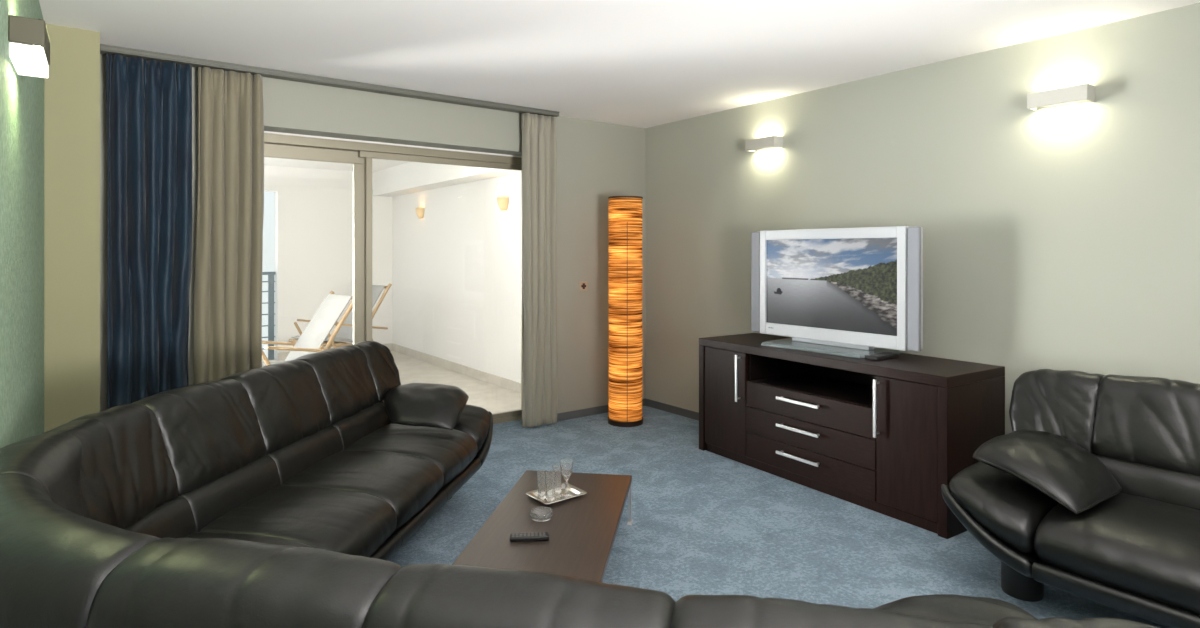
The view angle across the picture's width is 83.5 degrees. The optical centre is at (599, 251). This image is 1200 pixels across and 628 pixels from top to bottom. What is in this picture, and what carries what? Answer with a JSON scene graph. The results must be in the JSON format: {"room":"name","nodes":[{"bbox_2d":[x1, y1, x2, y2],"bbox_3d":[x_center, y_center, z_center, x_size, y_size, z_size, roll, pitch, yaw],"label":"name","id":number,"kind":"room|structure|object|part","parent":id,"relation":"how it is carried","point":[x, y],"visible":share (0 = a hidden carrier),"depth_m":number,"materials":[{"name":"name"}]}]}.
{"room":"living room","nodes":[
{"label":"living room","id":0,"kind":"room"},
{"bbox_2d":[0,0,43,448],"bbox_3d":[-2.958,0.195,2.199,1.680,2.650,2.300,0,0,-37],"label":"wall","id":1,"kind":"structure","parent":0,"point":[21,96],"depth_m":2.35,"materials":[{"name":"green paint"}]},
{"bbox_2d":[8,15,49,77],"bbox_3d":[-1.814,-0.647,2.140,0.085,0.125,0.278,0,0,-37],"label":"wall lamp","id":2,"kind":"object","parent":1,"relation":"attached to","point":[29,45],"visible":1,"depth_m":2.04,"materials":[{"name":"white"}]},
{"bbox_2d":[9,42,48,77],"bbox_3d":[-1.815,-0.607,2.140,0.079,0.044,0.258,0,0,-37],"label":"diffuser","id":3,"kind":"object","parent":2,"relation":"attached to","point":[28,60],"depth_m":2.06,"materials":[{"name":"white glass"}]},
{"bbox_2d":[44,23,99,431],"bbox_3d":[-2.768,0.135,3.537,0.220,2.530,0.380,0,0,-37],"label":"wall pillar","id":4,"kind":"structure","parent":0,"point":[72,87],"depth_m":3.38,"materials":[{"name":"yellow paint"}]},
{"bbox_2d":[274,166,392,359],"bbox_3d":[-3.676,0.145,9.355,1.530,2.550,0.200,0,0,-37],"label":"wall","id":5,"kind":"structure","parent":0,"point":[313,208],"depth_m":9.12,"materials":[{"name":"white paint"}]},
{"bbox_2d":[264,165,277,191],"bbox_3d":[-5.521,-0.965,7.982,3.070,0.330,0.200,0,0,-37],"label":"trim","id":6,"kind":"structure","parent":5,"relation":"attached to","point":[270,172],"depth_m":8.77,"materials":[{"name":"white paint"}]},
{"bbox_2d":[100,54,644,412],"bbox_3d":[-1.447,0.195,4.944,4.420,2.650,0.300,0,0,-37],"label":"wall","id":7,"kind":"structure","parent":0,"point":[597,161],"depth_m":5.58,"materials":[{"name":"grey paint"}]},
{"bbox_2d":[264,131,521,157],"bbox_3d":[-1.526,-0.794,4.966,2.480,0.012,0.020,0,0,-37],"label":"trim","id":8,"kind":"structure","parent":7,"relation":"attached to","point":[269,132],"depth_m":4.93,"materials":[{"name":"white paint"}]},
{"bbox_2d":[264,133,523,423],"bbox_3d":[-1.559,0.300,5.010,2.480,2.200,0.100,0,0,-37],"label":"door","id":9,"kind":"structure","parent":7,"relation":"in","point":[359,154],"depth_m":4.87,"materials":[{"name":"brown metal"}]},
{"bbox_3d":[-2.123,0.318,4.621,0.990,2.095,0.040,0,0,-37],"label":"sliding panel frame","id":10,"kind":"part","parent":9,"relation":"part of","materials":[{"name":"brown metal"}]},
{"bbox_3d":[-1.170,0.318,5.274,1.420,2.095,0.040,0,0,-37],"label":"fixed panel frame","id":11,"kind":"part","parent":9,"relation":"part of","materials":[{"name":"brown metal"}]},
{"bbox_2d":[579,281,586,290],"bbox_3d":[-0.141,0.290,5.718,0.080,0.080,0.018,0,0,-37],"label":"wall switch","id":12,"kind":"object","parent":7,"relation":"attached to","point":[582,284],"visible":1,"depth_m":5.71,"materials":[{"name":"beige"}]},
{"bbox_2d":[557,399,644,420],"bbox_3d":[0.005,1.369,5.828,1.006,0.062,0.014,0,0,-37],"label":"baseboard","id":13,"kind":"structure","parent":7,"relation":"attached to","point":[600,409],"depth_m":5.71,"materials":[{"name":"grey"}]},
{"bbox_2d":[262,350,520,423],"bbox_3d":[-3.478,1.480,6.685,4.800,0.120,4.920,0,0,-37],"label":"floor","id":14,"kind":"structure","parent":0,"point":[493,398],"depth_m":7.31,"materials":[{"name":"tile"}]},
{"bbox_2d":[262,272,275,359],"bbox_3d":[-5.485,0.840,8.009,2.960,1.160,0.060,0,0,-37],"label":"terrace railing","id":15,"kind":"object","parent":14,"relation":"on","point":[270,281],"visible":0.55,"depth_m":8.84,"materials":[{"name":"grey"}]},
{"bbox_3d":[-5.485,0.280,8.009,2.960,0.040,0.060,0,0,-37],"label":"handrail","id":16,"kind":"part","parent":15,"relation":"part of","materials":[{"name":"grey"}]},
{"bbox_3d":[-4.338,0.860,8.863,0.070,1.120,0.040,0,0,-37],"label":"post","id":17,"kind":"part","parent":15,"relation":"part of","materials":[{"name":"grey"}]},
{"bbox_2d":[262,291,352,366],"bbox_3d":[-2.737,0.891,5.946,0.680,1.040,1.048,0,0,43],"label":"deck chair","id":18,"kind":"object","parent":14,"relation":"on","point":[312,338],"visible":0.34,"depth_m":6.05,"materials":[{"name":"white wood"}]},
{"bbox_3d":[-2.655,1.103,5.588,0.034,0.611,0.350,0,0,43],"label":"leg","id":19,"kind":"part","parent":18,"relation":"part of","materials":[{"name":"brown wood"}]},
{"bbox_2d":[262,361,280,366],"bbox_3d":[-2.867,0.988,5.808,0.480,0.095,0.501,0,0,43],"label":"seat cushion","id":20,"kind":"object","parent":18,"relation":"on","point":[263,363],"depth_m":5.90,"materials":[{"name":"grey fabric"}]},
{"bbox_3d":[-2.929,0.842,6.194,0.060,0.143,0.752,0,0,43],"label":"armrest","id":21,"kind":"part","parent":18,"relation":"part of","materials":[{"name":"brown wood"}]},
{"bbox_3d":[-2.478,0.842,5.769,0.060,0.143,0.752,0,0,43],"label":"armrest","id":22,"kind":"part","parent":18,"relation":"part of","materials":[{"name":"brown wood"}]},
{"bbox_2d":[285,294,351,360],"bbox_3d":[-2.576,0.717,6.117,0.480,0.635,0.437,0,0,43],"label":"cushion","id":23,"kind":"object","parent":18,"relation":"on","point":[332,307],"depth_m":6.08,"materials":[{"name":"grey fabric"}]},
{"bbox_3d":[-2.364,0.781,5.948,0.038,0.819,0.534,0,0,43],"label":"post","id":24,"kind":"part","parent":18,"relation":"part of","materials":[{"name":"brown wood"}]},
{"bbox_2d":[288,283,391,348],"bbox_3d":[-3.026,0.891,7.791,0.680,1.040,1.048,0,0,37],"label":"deck chair","id":25,"kind":"object","parent":14,"relation":"on","point":[345,334],"visible":0.41,"depth_m":7.83,"materials":[{"name":"brown wood"}]},
{"bbox_3d":[-3.392,1.103,7.814,0.034,0.611,0.350,0,0,37],"label":"leg","id":26,"kind":"part","parent":25,"relation":"part of","materials":[{"name":"brown wood"}]},
{"bbox_3d":[-3.242,0.842,8.018,0.060,0.143,0.752,0,0,37],"label":"armrest","id":27,"kind":"part","parent":25,"relation":"part of","materials":[{"name":"brown wood"}]},
{"bbox_2d":[291,336,352,341],"bbox_3d":[-3.141,0.988,7.640,0.480,0.095,0.501,0,0,37],"label":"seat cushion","id":28,"kind":"object","parent":25,"relation":"on","point":[337,338],"depth_m":7.59,"materials":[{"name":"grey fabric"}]},
{"bbox_3d":[-2.907,1.103,7.444,0.034,0.611,0.350,0,0,37],"label":"leg","id":29,"kind":"part","parent":25,"relation":"part of","materials":[{"name":"brown wood"}]},
{"bbox_3d":[-2.905,1.040,7.505,0.036,0.116,0.585,0,0,37],"label":"seat rail","id":30,"kind":"part","parent":25,"relation":"part of","materials":[{"name":"brown wood"}]},
{"bbox_2d":[333,285,384,342],"bbox_3d":[-2.883,0.717,7.978,0.480,0.635,0.437,0,0,37],"label":"cushion","id":31,"kind":"object","parent":25,"relation":"on","point":[346,332],"depth_m":7.90,"materials":[{"name":"grey fabric"}]},
{"bbox_3d":[-2.750,0.842,7.642,0.060,0.143,0.752,0,0,37],"label":"armrest","id":32,"kind":"part","parent":25,"relation":"part of","materials":[{"name":"brown wood"}]},
{"bbox_3d":[-2.655,0.781,7.832,0.038,0.819,0.534,0,0,37],"label":"post","id":33,"kind":"part","parent":25,"relation":"part of","materials":[{"name":"brown wood"}]},
{"bbox_2d":[393,173,520,382],"bbox_3d":[-1.603,0.145,8.018,0.200,2.550,4.820,0,0,-37],"label":"wall","id":34,"kind":"structure","parent":0,"point":[457,266],"depth_m":7.86,"materials":[{"name":"white paint"}]},
{"bbox_2d":[278,343,520,392],"bbox_3d":[-2.238,1.370,7.422,1.530,0.100,4.620,0,0,-37],"label":"baseboard","id":35,"kind":"structure","parent":34,"relation":"attached to","point":[512,385],"depth_m":7.96,"materials":[{"name":"tile"}]},
{"bbox_2d":[415,207,424,218],"bbox_3d":[-2.375,-0.510,8.815,0.086,0.140,0.170,0,0,-37],"label":"lamp","id":36,"kind":"object","parent":34,"relation":"attached to","point":[420,210],"visible":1,"depth_m":8.77,"materials":[{"name":"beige glass"}]},
{"bbox_2d":[373,162,520,196],"bbox_3d":[-1.736,-0.965,7.795,0.280,0.330,4.620,0,0,-37],"label":"ceiling","id":37,"kind":"structure","parent":34,"relation":"attached to","point":[410,177],"depth_m":8.15,"materials":[{"name":"white paint"}]},
{"bbox_2d":[497,197,508,210],"bbox_3d":[-1.026,-0.500,7.002,0.086,0.140,0.170,0,0,-37],"label":"lamp","id":38,"kind":"object","parent":34,"relation":"attached to","point":[503,202],"visible":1,"depth_m":6.96,"materials":[{"name":"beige glass"}]},
{"bbox_2d":[39,0,1199,172],"bbox_3d":[-1.226,-1.205,3.575,6.100,0.150,12.600,0,0,-37],"label":"ceiling","id":39,"kind":"structure","parent":0,"point":[634,63],"depth_m":3.59,"materials":[{"name":"white"}]},
{"bbox_2d":[100,44,558,116],"bbox_3d":[-1.545,-1.112,4.564,2.970,0.034,0.092,0,0,-37],"label":"track","id":40,"kind":"object","parent":39,"relation":"attached to","point":[109,49],"visible":0.96,"depth_m":4.32,"materials":[{"name":"grey"}]},
{"bbox_2d":[106,53,192,408],"bbox_3d":[-2.553,0.145,3.818,0.411,2.471,0.142,0,0,-37],"label":"curtain","id":41,"kind":"object","parent":40,"relation":"hanging from","point":[149,102],"visible":0.78,"depth_m":3.79,"materials":[{"name":"blue fabric"}]},
{"bbox_2d":[193,67,263,383],"bbox_3d":[-2.228,0.145,4.057,0.387,2.470,0.091,0,0,-37],"label":"curtain","id":42,"kind":"object","parent":40,"relation":"hanging from","point":[227,324],"visible":0.72,"depth_m":4.04,"materials":[{"name":"brown fabric"}]},
{"bbox_2d":[521,113,557,427],"bbox_3d":[-0.474,0.145,5.359,0.313,2.470,0.077,0,0,-37],"label":"curtain","id":43,"kind":"object","parent":40,"relation":"hanging from","point":[539,137],"visible":1,"depth_m":5.34,"materials":[{"name":"beige fabric"}]},
{"bbox_2d":[387,406,1167,627],"bbox_3d":[0.206,1.460,1.649,5.700,0.120,7.400,0,0,-37],"label":"floor","id":44,"kind":"structure","parent":0,"point":[705,522],"depth_m":3.33,"materials":[{"name":"blue carpet"}]},
{"bbox_2d":[452,470,632,581],"bbox_3d":[-0.212,1.280,2.861,0.572,0.240,1.380,0,0,8],"label":"coffee table","id":45,"kind":"object","parent":44,"relation":"on","point":[582,529],"visible":0.67,"depth_m":2.80,"materials":[{"name":"brown wood"}]},
{"bbox_2d":[510,532,548,541],"bbox_3d":[-0.285,1.150,2.715,0.156,0.020,0.048,0,0,-6],"label":"remote control","id":46,"kind":"object","parent":45,"relation":"on","point":[533,536],"visible":1,"depth_m":2.70,"materials":[{"name":"black plastic"}]},
{"bbox_2d":[530,506,552,521],"bbox_3d":[-0.255,1.143,2.930,0.100,0.033,0.100,0,0,-37],"label":"ashtray","id":47,"kind":"object","parent":45,"relation":"on","point":[542,513],"visible":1,"depth_m":2.91,"materials":[{"name":"clear glass"}]},
{"bbox_2d":[526,483,586,503],"bbox_3d":[-0.207,1.152,3.195,0.240,0.016,0.188,0,0,-38],"label":"serving tray","id":48,"kind":"object","parent":45,"relation":"on","point":[572,490],"visible":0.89,"depth_m":3.20,"materials":[{"name":"silver metal"}]},
{"bbox_2d":[537,469,546,499],"bbox_3d":[-0.272,1.093,3.155,0.049,0.128,0.049,0,0,-37],"label":"tumbler","id":49,"kind":"object","parent":48,"relation":"on","point":[541,482],"visible":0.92,"depth_m":3.14,"materials":[{"name":"clear glass"}]},
{"bbox_2d":[545,471,555,500],"bbox_3d":[-0.232,1.093,3.135,0.049,0.128,0.049,0,0,-37],"label":"tumbler","id":50,"kind":"object","parent":48,"relation":"on","point":[550,476],"visible":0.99,"depth_m":3.12,"materials":[{"name":"clear glass"}]},
{"bbox_2d":[552,464,561,493],"bbox_3d":[-0.205,1.093,3.235,0.049,0.128,0.049,0,0,-37],"label":"tumbler","id":51,"kind":"object","parent":48,"relation":"on","point":[558,476],"visible":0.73,"depth_m":3.22,"materials":[{"name":"clear glass"}]},
{"bbox_2d":[560,459,572,498],"bbox_3d":[-0.158,1.072,3.175,0.066,0.170,0.066,0,0,-37],"label":"goblet","id":52,"kind":"object","parent":48,"relation":"on","point":[566,465],"visible":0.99,"depth_m":3.16,"materials":[{"name":"clear glass"}]},
{"bbox_3d":[0.155,1.294,3.474,0.024,0.212,0.060,0,0,8],"label":"leg","id":53,"kind":"part","parent":45,"relation":"part of","materials":[{"name":"silver metal"}]},
{"bbox_2d":[0,341,1158,627],"bbox_3d":[-0.699,0.957,2.200,2.148,0.886,4.099,0,0,-34],"label":"sofa","id":54,"kind":"object","parent":44,"relation":"on","point":[277,495],"visible":1,"depth_m":1.80,"materials":[{"name":"black leather"}]},
{"bbox_2d":[0,432,83,516],"bbox_3d":[-1.536,0.692,1.797,0.295,0.352,0.451,0,0,-37],"label":"cushion","id":55,"kind":"object","parent":54,"relation":"on","point":[50,462],"depth_m":1.77,"materials":[{"name":"black leather"}]},
{"bbox_2d":[0,473,160,627],"bbox_3d":[-1.139,0.693,1.395,0.793,0.356,0.344,0,0,33],"label":"cushion","id":56,"kind":"object","parent":54,"relation":"on","point":[60,567],"depth_m":1.19,"materials":[{"name":"black leather"}]},
{"bbox_2d":[42,403,177,528],"bbox_3d":[-1.558,0.694,2.016,0.332,0.340,0.776,0,0,-13],"label":"cushion","id":57,"kind":"object","parent":54,"relation":"on","point":[117,466],"depth_m":2.10,"materials":[{"name":"black leather"}]},
{"bbox_2d":[124,496,195,537],"bbox_3d":[-1.435,0.933,2.002,0.234,0.181,0.738,0,0,-14],"label":"lumbar cushion","id":58,"kind":"object","parent":54,"relation":"on","point":[170,516],"depth_m":2.23,"materials":[{"name":"black leather"}]},
{"bbox_2d":[131,379,265,494],"bbox_3d":[-1.558,0.692,2.586,0.302,0.352,0.492,0,0,8],"label":"cushion","id":59,"kind":"object","parent":54,"relation":"on","point":[209,434],"depth_m":2.52,"materials":[{"name":"black leather"}]},
{"bbox_2d":[178,455,280,531],"bbox_3d":[-1.445,0.934,2.570,0.189,0.190,0.484,0,0,8],"label":"lumbar cushion","id":60,"kind":"object","parent":54,"relation":"on","point":[208,500],"depth_m":2.51,"materials":[{"name":"black leather"}]},
{"bbox_2d":[86,538,401,627],"bbox_3d":[-0.582,0.692,1.191,0.532,0.351,0.316,0,0,8],"label":"cushion","id":61,"kind":"object","parent":54,"relation":"on","point":[142,582],"depth_m":1.10,"materials":[{"name":"black leather"}]},
{"bbox_2d":[184,532,313,547],"bbox_3d":[-1.176,1.059,1.993,0.661,0.217,0.611,0,0,8],"label":"seat cushion","id":62,"kind":"object","parent":54,"relation":"on","point":[276,538],"depth_m":2.27,"materials":[{"name":"black leather"}]},
{"bbox_2d":[218,360,330,453],"bbox_3d":[-1.487,0.693,3.068,0.303,0.350,0.518,0,0,8],"label":"cushion","id":63,"kind":"object","parent":54,"relation":"on","point":[290,401],"depth_m":3.00,"materials":[{"name":"black leather"}]},
{"bbox_2d":[199,486,396,556],"bbox_3d":[-1.135,1.059,2.524,0.601,0.218,0.494,0,0,8],"label":"seat cushion","id":64,"kind":"object","parent":54,"relation":"on","point":[351,520],"depth_m":2.48,"materials":[{"name":"black leather"}]},
{"bbox_2d":[266,425,342,485],"bbox_3d":[-1.375,0.933,3.052,0.188,0.189,0.510,0,0,8],"label":"lumbar cushion","id":65,"kind":"object","parent":54,"relation":"on","point":[293,457],"depth_m":2.99,"materials":[{"name":"black leather"}]},
{"bbox_2d":[294,345,378,423],"bbox_3d":[-1.413,0.693,3.563,0.302,0.352,0.518,0,0,8],"label":"cushion","id":66,"kind":"object","parent":54,"relation":"on","point":[347,379],"depth_m":3.50,"materials":[{"name":"black leather"}]},
{"bbox_2d":[330,402,389,449],"bbox_3d":[-1.303,0.933,3.547,0.188,0.190,0.510,0,0,8],"label":"lumbar cushion","id":67,"kind":"object","parent":54,"relation":"on","point":[352,427],"depth_m":3.48,"materials":[{"name":"black leather"}]},
{"bbox_2d":[282,450,443,529],"bbox_3d":[-1.065,1.058,3.007,0.605,0.218,0.520,0,0,8],"label":"seat cushion","id":68,"kind":"object","parent":54,"relation":"on","point":[409,482],"depth_m":2.94,"materials":[{"name":"black leather"}]},
{"bbox_2d":[353,341,400,401],"bbox_3d":[-1.352,0.696,3.977,0.279,0.337,0.353,0,0,8],"label":"cushion","id":69,"kind":"object","parent":54,"relation":"on","point":[382,367],"depth_m":3.91,"materials":[{"name":"black leather"}]},
{"bbox_3d":[-1.184,1.202,2.531,0.708,0.127,0.474,0,0,8],"label":"rail","id":70,"kind":"part","parent":54,"relation":"part of","materials":[{"name":"black leather"}]},
{"bbox_2d":[345,424,477,487],"bbox_3d":[-0.993,1.058,3.501,0.602,0.217,0.520,0,0,8],"label":"seat cushion","id":71,"kind":"object","parent":54,"relation":"on","point":[452,449],"depth_m":3.43,"materials":[{"name":"black leather"}]},
{"bbox_3d":[-1.113,1.202,3.014,0.708,0.127,0.500,0,0,8],"label":"rail","id":72,"kind":"part","parent":54,"relation":"part of","materials":[{"name":"black leather"}]},
{"bbox_2d":[384,383,467,428],"bbox_3d":[-1.000,0.863,3.831,0.478,0.187,0.448,0,0,8],"label":"pillow","id":73,"kind":"object","parent":54,"relation":"on","point":[410,405],"depth_m":3.72,"materials":[{"name":"black leather"}]},
{"bbox_3d":[-0.931,1.029,3.925,0.577,0.237,0.333,0,0,8],"label":"armrest","id":74,"kind":"part","parent":54,"relation":"part of","materials":[{"name":"black leather"}]},
{"bbox_3d":[-1.041,1.202,3.508,0.708,0.127,0.500,0,0,8],"label":"rail","id":75,"kind":"part","parent":54,"relation":"part of","materials":[{"name":"black leather"}]},
{"bbox_3d":[-0.978,1.112,3.938,0.708,0.299,0.361,0,0,8],"label":"rail","id":76,"kind":"part","parent":54,"relation":"part of","materials":[{"name":"black leather"}]},
{"bbox_2d":[362,563,674,627],"bbox_3d":[-0.111,0.693,1.089,0.497,0.351,0.314,0,0,8],"label":"cushion","id":77,"kind":"object","parent":54,"relation":"on","point":[430,595],"depth_m":1.02,"materials":[{"name":"black leather"}]},
{"bbox_2d":[670,595,992,627],"bbox_3d":[0.343,0.693,0.988,0.497,0.352,0.314,0,0,8],"label":"cushion","id":78,"kind":"object","parent":54,"relation":"on","point":[690,611],"depth_m":0.97,"materials":[{"name":"black leather"}]},
{"bbox_2d":[874,594,1037,626],"bbox_3d":[0.685,0.818,1.319,0.443,0.200,0.476,0,0,8],"label":"pillow","id":79,"kind":"object","parent":54,"relation":"on","point":[945,607],"depth_m":1.39,"materials":[{"name":"black leather"}]},
{"bbox_2d":[992,616,1158,627],"bbox_3d":[0.739,0.683,0.943,0.360,0.338,0.289,0,0,8],"label":"cushion","id":80,"kind":"object","parent":54,"relation":"on","point":[1007,622],"depth_m":0.94,"materials":[{"name":"black leather"}]},
{"bbox_2d":[608,196,642,426],"bbox_3d":[0.209,0.475,5.515,0.290,1.850,0.290,0,0,-37],"label":"floor lamp","id":81,"kind":"object","parent":44,"relation":"on","point":[625,266],"visible":1,"depth_m":5.39,"materials":[{"name":"orange wood"}]},
{"bbox_2d":[699,333,1004,538],"bbox_3d":[1.413,1.005,4.165,0.600,0.790,1.798,0,0,-33],"label":"sideboard","id":82,"kind":"object","parent":44,"relation":"on","point":[884,437],"visible":0.95,"depth_m":3.75,"materials":[{"name":"brown wood"}]},
{"bbox_3d":[0.948,1.031,4.905,0.560,0.738,0.050,0,0,-33],"label":"panel","id":83,"kind":"part","parent":82,"relation":"part of","materials":[{"name":"brown wood"}]},
{"bbox_3d":[0.854,1.002,4.571,0.019,0.675,0.394,0,0,-33],"label":"door","id":84,"kind":"part","parent":82,"relation":"part of","materials":[{"name":"brown wood"}]},
{"bbox_3d":[0.907,0.830,4.423,0.040,0.308,0.018,0,0,-33],"label":"handle","id":85,"kind":"part","parent":82,"relation":"part of","materials":[{"name":"silver metal"}]},
{"bbox_3d":[1.181,0.895,4.007,0.040,0.018,0.313,0,0,-33],"label":"handle","id":86,"kind":"part","parent":82,"relation":"part of","materials":[{"name":"silver metal"}]},
{"bbox_3d":[1.181,1.062,4.007,0.040,0.018,0.313,0,0,-33],"label":"handle","id":87,"kind":"part","parent":82,"relation":"part of","materials":[{"name":"silver metal"}]},
{"bbox_3d":[1.181,1.228,4.007,0.040,0.018,0.313,0,0,-33],"label":"handle","id":88,"kind":"part","parent":82,"relation":"part of","materials":[{"name":"silver metal"}]},
{"bbox_3d":[1.225,0.925,4.007,0.021,0.163,0.948,0,0,-33],"label":"drawer","id":89,"kind":"part","parent":82,"relation":"part of","materials":[{"name":"brown wood"}]},
{"bbox_3d":[1.225,1.092,4.007,0.021,0.163,0.948,0,0,-33],"label":"drawer","id":90,"kind":"part","parent":82,"relation":"part of","materials":[{"name":"brown wood"}]},
{"bbox_3d":[1.225,1.258,4.007,0.021,0.163,0.948,0,0,-33],"label":"drawer","id":91,"kind":"part","parent":82,"relation":"part of","materials":[{"name":"brown wood"}]},
{"bbox_2d":[752,373,872,407],"bbox_3d":[1.449,0.849,4.155,0.509,0.013,0.914,0,0,-33],"label":"shelf","id":92,"kind":"object","parent":82,"relation":"attached to","point":[823,385],"depth_m":4.22,"materials":[{"name":"black"}]},
{"bbox_2d":[751,226,922,360],"bbox_3d":[1.412,0.232,4.234,0.358,0.757,1.212,0,0,-37],"label":"television","id":93,"kind":"object","parent":82,"relation":"on","point":[846,292],"visible":1,"depth_m":4.14,"materials":[{"name":"silver metal"}]},
{"bbox_3d":[1.653,1.003,4.323,0.015,0.682,1.696,0,0,-33],"label":"panel","id":94,"kind":"part","parent":82,"relation":"part of","materials":[{"name":"black"}]},
{"bbox_3d":[1.429,0.636,4.176,0.560,0.052,1.798,0,0,-33],"label":"panel","id":95,"kind":"part","parent":82,"relation":"part of","materials":[{"name":"brown wood"}]},
{"bbox_3d":[1.469,0.830,3.571,0.040,0.308,0.018,0,0,-33],"label":"handle","id":96,"kind":"part","parent":82,"relation":"part of","materials":[{"name":"silver metal"}]},
{"bbox_3d":[1.583,1.002,3.468,0.019,0.675,0.338,0,0,-33],"label":"door","id":97,"kind":"part","parent":82,"relation":"part of","materials":[{"name":"brown wood"}]},
{"bbox_3d":[1.911,1.031,3.447,0.560,0.738,0.050,0,0,-33],"label":"panel","id":98,"kind":"part","parent":82,"relation":"part of","materials":[{"name":"brown wood"}]},
{"bbox_2d":[941,369,1199,627],"bbox_3d":[2.439,0.958,2.051,0.892,0.885,2.410,0,0,-37],"label":"leather sofa","id":99,"kind":"object","parent":44,"relation":"on","point":[1092,493],"visible":1,"depth_m":2.59,"materials":[{"name":"black"}]},
{"bbox_3d":[1.753,1.112,2.818,0.708,0.299,0.361,0,0,-37],"label":"rail","id":100,"kind":"part","parent":99,"relation":"part of","materials":[{"name":"black leather"}]},
{"bbox_3d":[1.718,1.027,2.784,0.579,0.235,0.333,0,0,-37],"label":"armrest","id":101,"kind":"part","parent":99,"relation":"part of","materials":[{"name":"black leather"}]},
{"bbox_3d":[1.735,1.295,2.761,0.150,0.210,0.150,0,0,-37],"label":"leg","id":102,"kind":"part","parent":99,"relation":"part of","materials":[{"name":"black plastic"}]},
{"bbox_2d":[974,430,1119,511],"bbox_3d":[1.824,0.863,2.735,0.478,0.187,0.448,0,0,-37],"label":"pillow","id":103,"kind":"object","parent":99,"relation":"on","point":[1020,467],"depth_m":2.67,"materials":[{"name":"black leather"}]},
{"bbox_2d":[1009,369,1104,452],"bbox_3d":[2.066,0.694,3.031,0.284,0.332,0.353,0,0,-37],"label":"cushion","id":104,"kind":"object","parent":99,"relation":"on","point":[1068,404],"depth_m":2.95,"materials":[{"name":"black leather"}]},
{"bbox_3d":[2.031,1.202,2.446,0.708,0.127,0.560,0,0,-37],"label":"rail","id":105,"kind":"part","parent":99,"relation":"part of","materials":[{"name":"black leather"}]},
{"bbox_2d":[1034,493,1199,615],"bbox_3d":[1.992,1.059,2.417,0.604,0.217,0.580,0,0,-37],"label":"seat cushion","id":106,"kind":"object","parent":99,"relation":"on","point":[1137,552],"depth_m":2.32,"materials":[{"name":"black leather"}]},
{"bbox_2d":[1091,374,1199,475],"bbox_3d":[2.333,0.692,2.670,0.303,0.354,0.578,0,0,-37],"label":"cushion","id":107,"kind":"object","parent":99,"relation":"on","point":[1152,424],"depth_m":2.69,"materials":[{"name":"black leather"}]},
{"bbox_2d":[1093,454,1199,509],"bbox_3d":[2.243,0.934,2.604,0.188,0.191,0.570,0,0,-37],"label":"lumbar cushion","id":108,"kind":"object","parent":99,"relation":"on","point":[1161,482],"depth_m":2.61,"materials":[{"name":"black leather"}]},
{"bbox_2d":[645,3,1199,433],"bbox_3d":[2.609,0.195,3.362,0.200,2.650,7.680,0,0,-37],"label":"wall","id":109,"kind":"structure","parent":0,"point":[1063,237],"depth_m":3.75,"materials":[{"name":"grey paint"}]},
{"bbox_2d":[645,398,698,420],"bbox_3d":[2.553,1.369,3.258,0.014,0.062,7.180,0,0,-37],"label":"baseboard","id":110,"kind":"structure","parent":109,"relation":"attached to","point":[650,403],"depth_m":5.83,"materials":[{"name":"grey"}]},
{"bbox_2d":[745,136,782,151],"bbox_3d":[1.215,-0.800,4.980,0.105,0.080,0.278,0,0,-37],"label":"wall lamp","id":111,"kind":"object","parent":109,"relation":"attached to","point":[768,142],"visible":1,"depth_m":4.92,"materials":[{"name":"grey paint"}]},
{"bbox_2d":[1027,83,1094,110],"bbox_3d":[2.358,-0.790,3.443,0.105,0.080,0.278,0,0,-37],"label":"wall lamp","id":112,"kind":"object","parent":109,"relation":"attached to","point":[1083,92],"visible":1,"depth_m":3.40,"materials":[{"name":"grey paint"}]},
{"bbox_3d":[2.395,-0.790,3.471,0.014,0.060,0.210,0,0,-37],"label":"mounting plate","id":113,"kind":"part","parent":112,"relation":"part of","materials":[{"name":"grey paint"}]}
]}

